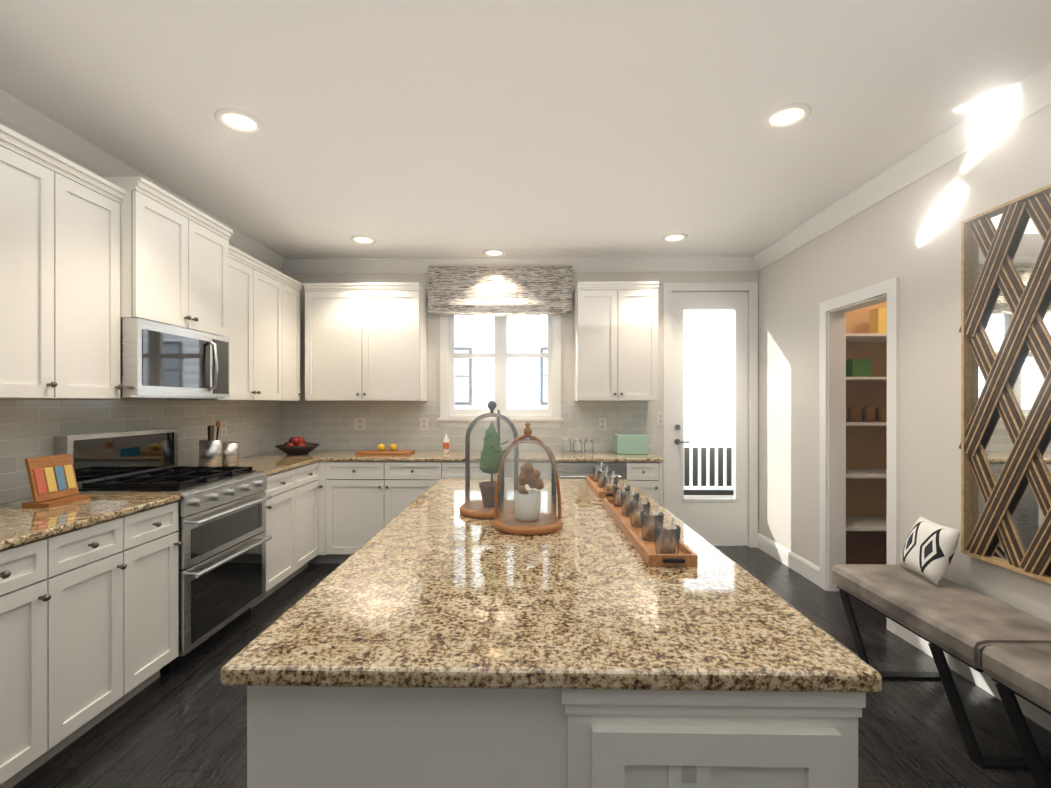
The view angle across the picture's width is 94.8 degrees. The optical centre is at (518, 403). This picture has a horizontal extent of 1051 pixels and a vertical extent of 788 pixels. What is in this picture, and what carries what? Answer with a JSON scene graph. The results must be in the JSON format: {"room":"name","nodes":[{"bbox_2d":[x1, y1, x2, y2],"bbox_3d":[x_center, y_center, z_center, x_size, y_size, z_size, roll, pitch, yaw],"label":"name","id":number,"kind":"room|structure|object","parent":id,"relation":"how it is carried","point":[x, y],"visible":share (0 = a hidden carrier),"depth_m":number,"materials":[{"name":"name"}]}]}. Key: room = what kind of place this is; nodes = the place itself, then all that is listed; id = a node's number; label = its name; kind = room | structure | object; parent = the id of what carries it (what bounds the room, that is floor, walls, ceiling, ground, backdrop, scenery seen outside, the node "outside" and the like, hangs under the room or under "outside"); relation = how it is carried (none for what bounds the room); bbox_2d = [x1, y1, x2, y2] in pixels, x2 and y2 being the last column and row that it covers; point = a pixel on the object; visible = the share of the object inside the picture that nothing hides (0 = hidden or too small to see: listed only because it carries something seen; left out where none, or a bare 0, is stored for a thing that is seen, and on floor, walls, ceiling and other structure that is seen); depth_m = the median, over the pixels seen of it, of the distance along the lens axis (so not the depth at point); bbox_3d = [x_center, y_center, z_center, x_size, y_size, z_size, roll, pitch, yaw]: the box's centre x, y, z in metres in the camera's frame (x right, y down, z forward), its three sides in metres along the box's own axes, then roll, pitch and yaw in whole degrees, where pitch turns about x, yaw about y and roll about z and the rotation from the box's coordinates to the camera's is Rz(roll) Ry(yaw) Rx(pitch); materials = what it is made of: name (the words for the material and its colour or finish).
{"room":"kitchen","nodes":[
{"label":"kitchen","id":0,"kind":"room"},
{"bbox_2d":[1,398,278,503],"bbox_3d":[-2.447,0.002,0.367,0.120,2.740,8.890,0,0,1],"label":"wall","id":1,"kind":"structure","parent":0,"point":[121,399],"depth_m":2.88,"materials":[{"name":"grey tile"}]},
{"bbox_2d":[0,136,75,398],"bbox_3d":[-2.183,-0.522,1.927,0.346,1.005,0.456,0,0,1],"label":"upper cabinet","id":2,"kind":"object","parent":1,"relation":"attached to","point":[36,191],"depth_m":2.02,"materials":[{"name":"white wood"}]},
{"bbox_2d":[72,172,123,398],"bbox_3d":[-2.177,-0.522,2.238,0.346,1.005,0.398,0,0,1],"label":"upper cabinet","id":3,"kind":"object","parent":1,"relation":"attached to","point":[88,259],"depth_m":2.30,"materials":[{"name":"white wood"}]},
{"bbox_2d":[0,399,279,503],"bbox_3d":[-2.340,0.218,2.564,0.007,0.472,4.248,0,0,1],"label":"backsplash","id":4,"kind":"structure","parent":1,"relation":"attached to","point":[30,428],"depth_m":2.83,"materials":[{"name":"grey tile"}]},
{"bbox_2d":[0,89,287,273],"bbox_3d":[-2.340,-1.311,0.364,0.095,0.115,8.650,0,0,1],"label":"crown molding","id":5,"kind":"structure","parent":1,"relation":"attached to","point":[15,115],"depth_m":2.52,"materials":[{"name":"white wood"}]},
{"bbox_2d":[96,180,231,339],"bbox_3d":[-2.128,-0.763,2.816,0.421,0.663,0.760,0,0,1],"label":"upper cabinet","id":6,"kind":"object","parent":1,"relation":"attached to","point":[176,266],"depth_m":2.68,"materials":[{"name":"white wood"}]},
{"bbox_2d":[120,318,229,398],"bbox_3d":[-2.096,-0.230,2.815,0.483,0.400,0.752,0,0,1],"label":"microwave","id":7,"kind":"object","parent":6,"relation":"attached to","point":[158,360],"visible":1,"depth_m":2.66,"materials":[{"name":"silver metal"}]},
{"bbox_2d":[220,421,226,435],"bbox_3d":[-2.307,0.200,3.790,0.008,0.115,0.075,0,0,1],"label":"electrical outlet plate","id":8,"kind":"object","parent":1,"relation":"attached to","point":[223,428],"depth_m":3.78,"materials":[{"name":"white plastic"}]},
{"bbox_2d":[166,252,287,400],"bbox_3d":[-2.150,-0.523,3.645,0.346,1.005,0.898,0,0,1],"label":"upper cabinet","id":9,"kind":"object","parent":1,"relation":"attached to","point":[259,342],"depth_m":3.67,"materials":[{"name":"white wood"}]},
{"bbox_2d":[288,280,302,400],"bbox_3d":[-2.139,-0.523,4.168,0.346,1.005,0.380,0,0,1],"label":"upper cabinet","id":10,"kind":"object","parent":1,"relation":"attached to","point":[294,393],"depth_m":4.25,"materials":[{"name":"white wood"}]},
{"bbox_2d":[285,271,757,546],"bbox_3d":[0.661,-0.001,4.693,5.930,2.740,0.120,0,0,1],"label":"wall","id":11,"kind":"structure","parent":0,"point":[433,356],"depth_m":4.64,"materials":[{"name":"white paint"}]},
{"bbox_2d":[354,418,365,429],"bbox_3d":[-1.525,0.199,4.662,0.120,0.115,0.008,0,0,1],"label":"electrical outlet plate","id":12,"kind":"object","parent":11,"relation":"attached to","point":[359,423],"depth_m":4.66,"materials":[{"name":"white plastic"}]},
{"bbox_2d":[303,282,426,400],"bbox_3d":[-1.395,-0.546,4.479,1.033,1.050,0.382,0,0,1],"label":"upper cabinet","id":13,"kind":"object","parent":11,"relation":"attached to","point":[365,341],"visible":1,"depth_m":4.33,"materials":[{"name":"white wood"}]},
{"bbox_2d":[420,418,427,429],"bbox_3d":[-0.905,0.199,4.650,0.075,0.115,0.008,0,0,1],"label":"electrical outlet plate","id":14,"kind":"object","parent":11,"relation":"attached to","point":[423,421],"depth_m":4.65,"materials":[{"name":"white plastic"}]},
{"bbox_2d":[280,401,651,450],"bbox_3d":[-0.499,0.217,4.649,3.548,0.472,0.008,0,0,1],"label":"backsplash","id":15,"kind":"structure","parent":11,"relation":"attached to","point":[329,424],"depth_m":4.66,"materials":[{"name":"grey tile"}]},
{"bbox_2d":[437,314,562,427],"bbox_3d":[-0.169,-0.445,4.683,1.200,1.360,0.170,0,0,1],"label":"window frame","id":16,"kind":"structure","parent":11,"relation":"attached to","point":[445,422],"depth_m":4.63,"materials":[{"name":"white wood"}]},
{"bbox_2d":[428,266,572,315],"bbox_3d":[-0.171,-1.058,4.581,1.360,0.475,0.095,0,0,1],"label":"shade valance","id":17,"kind":"object","parent":11,"relation":"attached to","point":[499,290],"visible":0.98,"depth_m":4.56,"materials":[{"name":"fabric"}]},
{"bbox_2d":[450,315,551,414],"bbox_3d":[-0.169,-0.463,4.696,0.986,1.151,0.056,0,0,1],"label":"window","id":18,"kind":"structure","parent":11,"relation":"in","point":[500,355],"depth_m":4.68,"materials":[{"name":"white wood"}]},
{"bbox_2d":[454,317,546,408],"bbox_3d":[-0.169,-0.463,4.701,0.966,1.131,0.006,0,0,1],"label":"window panel","id":19,"kind":"object","parent":18,"relation":"attached to","point":[490,366],"depth_m":4.71,"materials":[{"name":"clear glass"}]},
{"bbox_2d":[288,256,751,273],"bbox_3d":[-0.011,-1.313,4.597,4.350,0.115,0.095,0,0,1],"label":"crown molding","id":20,"kind":"structure","parent":11,"relation":"attached to","point":[692,263],"depth_m":4.58,"materials":[{"name":"white wood"}]},
{"bbox_2d":[598,418,605,429],"bbox_3d":[0.805,0.199,4.617,0.075,0.115,0.008,0,0,1],"label":"electrical outlet plate","id":21,"kind":"object","parent":11,"relation":"attached to","point":[601,421],"depth_m":4.61,"materials":[{"name":"white plastic"}]},
{"bbox_2d":[574,281,658,400],"bbox_3d":[0.886,-0.546,4.435,0.710,1.050,0.382,0,0,1],"label":"upper cabinet","id":22,"kind":"object","parent":11,"relation":"attached to","point":[615,340],"visible":1,"depth_m":4.29,"materials":[{"name":"white wood"}]},
{"bbox_2d":[657,412,662,424],"bbox_3d":[1.360,0.149,4.615,0.075,0.120,0.008,0,0,1],"label":"electrical outlet plate","id":23,"kind":"object","parent":11,"relation":"attached to","point":[659,414],"depth_m":4.61,"materials":[{"name":"white plastic"}]},
{"bbox_2d":[672,292,747,544],"bbox_3d":[1.830,0.146,4.624,0.732,2.426,0.101,0,0,1],"label":"back door","id":24,"kind":"structure","parent":11,"relation":"in","point":[718,521],"depth_m":4.63,"materials":[{"name":"white wood"}]},
{"bbox_2d":[663,282,757,547],"bbox_3d":[1.830,0.112,4.601,0.890,2.515,0.018,0,0,1],"label":"door frame","id":25,"kind":"structure","parent":11,"relation":"attached to","point":[752,287],"depth_m":4.59,"materials":[{"name":"white wood"}]},
{"bbox_2d":[0,0,1050,258],"bbox_3d":[0.517,-1.418,0.309,6.050,0.100,8.890,0,0,1],"label":"ceiling","id":26,"kind":"structure","parent":0,"point":[518,128],"depth_m":2.21,"materials":[{"name":"white paint"}]},
{"bbox_2d":[214,108,263,134],"bbox_3d":[-1.354,-1.363,2.350,0.210,0.014,0.210,0,0,1],"label":"recessed light","id":27,"kind":"object","parent":26,"relation":"in","point":[238,121],"visible":1,"depth_m":2.33,"materials":[{"name":"white plastic"}]},
{"bbox_2d":[350,235,375,243],"bbox_3d":[-1.296,-1.363,4.050,0.210,0.014,0.210,0,0,1],"label":"recessed light","id":28,"kind":"object","parent":26,"relation":"in","point":[361,239],"visible":0.98,"depth_m":4.03,"materials":[{"name":"white plastic"}]},
{"bbox_2d":[483,249,505,256],"bbox_3d":[-0.219,-1.364,4.399,0.210,0.014,0.210,0,0,1],"label":"recessed light","id":29,"kind":"object","parent":26,"relation":"in","point":[493,252],"visible":0.98,"depth_m":4.38,"materials":[{"name":"white"}]},
{"bbox_2d":[661,233,687,241],"bbox_3d":[1.293,-1.363,4.000,0.210,0.014,0.210,0,0,1],"label":"recessed light","id":30,"kind":"object","parent":26,"relation":"in","point":[675,237],"visible":1,"depth_m":3.98,"materials":[{"name":"white plastic"}]},
{"bbox_2d":[762,103,811,129],"bbox_3d":[1.281,-1.363,2.310,0.210,0.014,0.210,0,0,1],"label":"recessed light","id":31,"kind":"object","parent":26,"relation":"in","point":[788,116],"visible":1,"depth_m":2.29,"materials":[{"name":"white"}]},
{"bbox_2d":[12,545,1050,787],"bbox_3d":[0.517,1.422,0.310,6.050,0.100,8.890,0,0,1],"label":"floor","id":32,"kind":"structure","parent":0,"point":[184,725],"depth_m":2.06,"materials":[{"name":"brown wood"}]},
{"bbox_2d":[0,531,71,787],"bbox_3d":[-2.037,0.929,1.600,0.649,0.884,0.446,0,0,1],"label":"base cabinet","id":33,"kind":"object","parent":32,"relation":"on","point":[36,576],"depth_m":1.72,"materials":[{"name":"white wood"}]},
{"bbox_2d":[0,458,318,550],"bbox_3d":[-2.018,0.471,2.222,0.663,0.030,3.615,0,0,1],"label":"countertop","id":34,"kind":"structure","parent":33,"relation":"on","point":[19,525],"depth_m":2.05,"materials":[{"name":"stone"}]},
{"bbox_2d":[22,453,89,507],"bbox_3d":[-2.102,0.347,2.206,0.120,0.215,0.200,0,0,1],"label":"easel","id":35,"kind":"object","parent":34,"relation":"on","point":[52,481],"visible":1,"depth_m":2.18,"materials":[{"name":"brown wood"}]},
{"bbox_2d":[199,420,228,466],"bbox_3d":[-2.120,0.285,3.337,0.138,0.339,0.138,0,0,-8],"label":"canister","id":36,"kind":"object","parent":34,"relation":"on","point":[213,452],"depth_m":3.30,"materials":[{"name":"silver metal"}]},
{"bbox_2d":[229,442,238,466],"bbox_3d":[-2.096,0.369,3.505,0.128,0.170,0.128,0,0,-8],"label":"canister","id":37,"kind":"object","parent":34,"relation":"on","point":[233,446],"depth_m":3.48,"materials":[{"name":"silver metal"}]},
{"bbox_2d":[72,512,139,741],"bbox_3d":[-2.031,0.929,1.930,0.649,0.884,0.446,0,0,1],"label":"base cabinet","id":38,"kind":"object","parent":32,"relation":"on","point":[88,627],"depth_m":2.01,"materials":[{"name":"white wood"}]},
{"bbox_2d":[140,502,181,690],"bbox_3d":[-2.025,0.929,2.230,0.649,0.884,0.389,0,0,1],"label":"base cabinet","id":39,"kind":"object","parent":32,"relation":"on","point":[159,544],"depth_m":2.30,"materials":[{"name":"white wood"}]},
{"bbox_2d":[54,428,271,673],"bbox_3d":[-1.976,0.768,2.813,0.723,1.205,0.768,0,0,1],"label":"range","id":40,"kind":"object","parent":32,"relation":"on","point":[223,538],"visible":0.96,"depth_m":2.69,"materials":[{"name":"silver metal"}]},
{"bbox_2d":[251,467,299,608],"bbox_3d":[-2.002,0.928,3.449,0.649,0.884,0.488,0,0,1],"label":"base cabinet","id":41,"kind":"object","parent":32,"relation":"on","point":[283,509],"depth_m":3.46,"materials":[{"name":"white wood"}]},
{"bbox_2d":[300,462,321,571],"bbox_3d":[-1.995,0.928,3.820,0.649,0.884,0.488,0,0,1],"label":"base cabinet","id":42,"kind":"object","parent":32,"relation":"on","point":[309,474],"depth_m":3.88,"materials":[{"name":"white wood"}]},
{"bbox_2d":[312,461,447,562],"bbox_3d":[-1.127,0.927,4.346,1.108,0.884,0.639,0,0,1],"label":"base cabinet","id":43,"kind":"object","parent":32,"relation":"on","point":[361,503],"depth_m":4.04,"materials":[{"name":"white wood"}]},
{"bbox_2d":[242,450,663,461],"bbox_3d":[-0.552,0.469,4.328,3.513,0.030,0.653,0,0,1],"label":"countertop","id":44,"kind":"structure","parent":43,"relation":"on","point":[431,455],"depth_m":4.12,"materials":[{"name":"stone"}]},
{"bbox_2d":[275,437,319,454],"bbox_3d":[-1.962,0.376,4.303,0.370,0.155,0.370,0,0,1],"label":"fruit bowl","id":45,"kind":"object","parent":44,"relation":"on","point":[297,446],"visible":1,"depth_m":4.22,"materials":[{"name":"black"}]},
{"bbox_2d":[355,450,414,454],"bbox_3d":[-1.195,0.443,4.359,0.470,0.022,0.240,0,0,1],"label":"cutting board","id":46,"kind":"object","parent":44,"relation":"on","point":[385,452],"visible":0.98,"depth_m":4.24,"materials":[{"name":"brown wood"}]},
{"bbox_2d":[377,444,385,450],"bbox_3d":[-1.231,0.399,4.349,0.078,0.064,0.063,0,0,-11],"label":"lemon","id":47,"kind":"object","parent":46,"relation":"on","point":[382,447],"depth_m":4.33,"materials":[{"name":"yellow food"}]},
{"bbox_2d":[390,444,396,450],"bbox_3d":[-1.130,0.399,4.377,0.063,0.064,0.078,0,0,-11],"label":"lemon","id":48,"kind":"object","parent":46,"relation":"on","point":[393,447],"depth_m":4.35,"materials":[{"name":"yellow food"}]},
{"bbox_2d":[443,431,448,452],"bbox_3d":[-0.659,0.352,4.425,0.057,0.204,0.064,0,0,1],"label":"soap bottle","id":49,"kind":"object","parent":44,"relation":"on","point":[446,444],"visible":1,"depth_m":4.41,"materials":[{"name":"white plastic"}]},
{"bbox_2d":[497,409,507,444],"bbox_3d":[-0.149,0.256,4.422,0.116,0.396,0.209,0,0,1],"label":"faucet","id":50,"kind":"object","parent":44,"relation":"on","point":[498,411],"visible":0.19,"depth_m":4.49,"materials":[{"name":"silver metal"}]},
{"bbox_2d":[560,438,595,453],"bbox_3d":[0.540,0.386,4.385,0.320,0.136,0.100,0,0,1],"label":"caddy","id":51,"kind":"object","parent":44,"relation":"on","point":[578,451],"visible":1,"depth_m":4.37,"materials":[{"name":"clear glass"}]},
{"bbox_2d":[614,434,647,453],"bbox_3d":[1.015,0.369,4.376,0.270,0.170,0.200,0,0,1],"label":"box","id":52,"kind":"object","parent":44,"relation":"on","point":[630,443],"visible":1,"depth_m":4.28,"materials":[{"name":"green"}]},
{"bbox_2d":[448,462,547,478],"bbox_3d":[-0.195,0.927,4.328,0.988,0.884,0.639,0,0,1],"label":"base cabinet","id":53,"kind":"object","parent":32,"relation":"on","point":[456,470],"depth_m":4.01,"materials":[{"name":"white wood"}]},
{"bbox_2d":[247,686,865,787],"bbox_3d":[0.062,0.931,1.853,1.102,0.879,2.053,0,0,1],"label":"kitchen island","id":54,"kind":"object","parent":32,"relation":"on","point":[343,737],"visible":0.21,"depth_m":0.86,"materials":[{"name":"white wood"}]},
{"bbox_2d":[221,479,881,692],"bbox_3d":[0.070,0.473,1.869,1.135,0.035,2.090,0,0,1],"label":"island countertop","id":55,"kind":"structure","parent":54,"relation":"on","point":[432,586],"depth_m":1.01,"materials":[{"name":"beige stone"}]},
{"bbox_2d":[460,500,514,518],"bbox_3d":[-0.110,0.442,2.027,0.270,0.026,0.270,0,0,1],"label":"tray","id":56,"kind":"object","parent":55,"relation":"on","point":[477,513],"visible":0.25,"depth_m":1.94,"materials":[{"name":"brown wood"}]},
{"bbox_2d":[464,401,518,510],"bbox_3d":[-0.110,0.209,2.027,0.230,0.440,0.230,0,0,1],"label":"cloche","id":57,"kind":"object","parent":56,"relation":"on","point":[491,405],"visible":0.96,"depth_m":2.05,"materials":[{"name":"clear glass"}]},
{"bbox_2d":[479,421,504,506],"bbox_3d":[-0.110,0.251,2.029,0.106,0.354,0.111,0,0,1],"label":"potted plant","id":58,"kind":"object","parent":56,"relation":"on","point":[486,468],"depth_m":1.99,"materials":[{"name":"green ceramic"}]},
{"bbox_2d":[493,513,561,535],"bbox_3d":[0.035,0.442,1.784,0.256,0.026,0.256,0,0,1],"label":"tray","id":59,"kind":"object","parent":55,"relation":"on","point":[529,530],"visible":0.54,"depth_m":1.70,"materials":[{"name":"brown wood"}]},
{"bbox_2d":[494,422,561,526],"bbox_3d":[0.035,0.249,1.784,0.249,0.360,0.218,0,0,1],"label":"cloche","id":60,"kind":"object","parent":59,"relation":"on","point":[527,437],"visible":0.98,"depth_m":1.78,"materials":[{"name":"clear glass"}]},
{"bbox_2d":[514,462,543,521],"bbox_3d":[0.041,0.322,1.781,0.112,0.211,0.107,0,0,1],"label":"potted plant","id":61,"kind":"object","parent":59,"relation":"on","point":[523,491],"depth_m":1.75,"materials":[{"name":"white ceramic"}]},
{"bbox_2d":[586,461,622,497],"bbox_3d":[0.455,0.393,2.557,0.135,0.123,0.524,0,0,1],"label":"tray","id":62,"kind":"object","parent":55,"relation":"on","point":[599,483],"visible":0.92,"depth_m":2.48,"materials":[{"name":"brown wood"}]},
{"bbox_2d":[604,480,697,566],"bbox_3d":[0.440,0.394,1.747,0.135,0.123,0.824,0,0,1],"label":"tray","id":63,"kind":"object","parent":55,"relation":"on","point":[654,540],"visible":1,"depth_m":1.55,"materials":[{"name":"brown wood"}]},
{"bbox_2d":[548,462,635,485],"bbox_3d":[0.613,0.928,4.308,0.688,0.884,0.648,0,0,1],"label":"base cabinet","id":64,"kind":"object","parent":32,"relation":"on","point":[565,470],"depth_m":3.99,"materials":[{"name":"white"}]},
{"bbox_2d":[636,462,661,505],"bbox_3d":[1.043,0.928,4.300,0.291,0.884,0.648,0,0,1],"label":"base cabinet","id":65,"kind":"object","parent":32,"relation":"on","point":[648,474],"depth_m":3.98,"materials":[{"name":"white wood"}]},
{"bbox_2d":[831,564,1050,769],"bbox_3d":[1.949,1.131,2.231,0.472,0.491,0.875,0,0,1],"label":"bench","id":66,"kind":"object","parent":32,"relation":"on","point":[964,624],"visible":0.85,"depth_m":2.06,"materials":[{"name":"beige leather"}]},
{"bbox_2d":[900,516,960,584],"bbox_3d":[2.084,0.741,2.455,0.100,0.290,0.290,20,3,9],"label":"pillow","id":67,"kind":"object","parent":66,"relation":"on","point":[929,549],"visible":1,"depth_m":2.39,"materials":[{"name":"white fabric"}]},
{"bbox_2d":[982,644,1050,787],"bbox_3d":[1.932,1.132,1.346,0.472,0.491,0.875,0,0,1],"label":"bench","id":68,"kind":"object","parent":32,"relation":"on","point":[1023,671],"visible":0.96,"depth_m":1.67,"materials":[{"name":"beige leather"}]},
{"bbox_2d":[846,301,886,563],"bbox_3d":[2.921,0.000,4.119,1.050,2.740,0.120,0,0,1],"label":"wall","id":69,"kind":"structure","parent":0,"point":[866,447],"depth_m":4.04,"materials":[{"name":"brown paint"}]},
{"bbox_2d":[846,333,886,530],"bbox_3d":[2.756,0.220,3.861,0.720,1.500,0.397,0,0,1],"label":"shelf","id":70,"kind":"object","parent":69,"relation":"attached to","point":[866,523],"visible":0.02,"depth_m":3.65,"materials":[{"name":"white wood"}]},
{"bbox_2d":[846,308,886,421],"bbox_3d":[2.811,-0.301,3.861,0.340,0.899,0.100,0,0,1],"label":"storage containers","id":71,"kind":"object","parent":70,"relation":"on","point":[862,367],"visible":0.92,"depth_m":3.82,"materials":[{"name":"brown"}]},
{"bbox_2d":[758,104,1050,622],"bbox_3d":[2.262,0.002,0.276,0.120,2.740,8.650,0,0,1],"label":"wall","id":72,"kind":"structure","parent":0,"point":[909,236],"depth_m":2.77,"materials":[{"name":"white paint"}]},
{"bbox_2d":[757,533,818,585],"bbox_3d":[2.268,1.302,4.105,0.015,0.135,0.995,0,0,1],"label":"baseboard","id":73,"kind":"structure","parent":72,"relation":"attached to","point":[805,568],"depth_m":4.02,"materials":[{"name":"white wood"}]},
{"bbox_2d":[819,277,898,634],"bbox_3d":[2.310,0.313,3.231,0.138,2.115,0.750,0,0,1],"label":"door frame","id":74,"kind":"structure","parent":72,"relation":"attached to","point":[832,431],"depth_m":3.52,"materials":[{"name":"white wood"}]},
{"bbox_2d":[748,62,1050,270],"bbox_3d":[2.155,-1.311,0.277,0.095,0.115,8.650,0,0,1],"label":"crown molding","id":75,"kind":"structure","parent":72,"relation":"attached to","point":[1030,95],"depth_m":2.57,"materials":[{"name":"white wood"}]},
{"bbox_2d":[896,623,1050,731],"bbox_3d":[2.178,1.305,-0.595,0.015,0.135,6.905,0,0,1],"label":"baseboard","id":76,"kind":"structure","parent":72,"relation":"attached to","point":[982,680],"depth_m":2.34,"materials":[{"name":"white wood"}]},
{"bbox_2d":[958,184,1050,583],"bbox_3d":[2.204,-0.079,1.732,0.048,1.656,1.380,0,0,1],"label":"mirror","id":77,"kind":"object","parent":72,"relation":"attached to","point":[1005,442],"depth_m":2.18,"materials":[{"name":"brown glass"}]},
{"label":"outside","id":78,"kind":"structure","parent":0,"visible":0},
{"bbox_2d":[684,495,733,497],"bbox_3d":[0.553,1.468,6.051,9.000,0.160,2.570,0,0,1],"label":"deck","id":79,"kind":"object","parent":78,"point":[708,496],"depth_m":7.19,"materials":[{"name":"beige wood"}]},
{"bbox_2d":[684,428,733,489],"bbox_3d":[0.575,0.838,7.235,9.100,1.100,0.100,0,0,1],"label":"railing","id":80,"kind":"object","parent":79,"relation":"on","point":[707,486],"depth_m":7.17,"materials":[{"name":"white"}]},
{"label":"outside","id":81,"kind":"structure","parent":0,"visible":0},
{"bbox_2d":[455,310,733,446],"bbox_3d":[1.301,-2.888,18.931,30.000,8.500,8.080,0,0,1],"label":"outdoor background","id":82,"kind":"structure","parent":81,"point":[535,392],"depth_m":14.92,"materials":[{"name":"white"}]}
]}

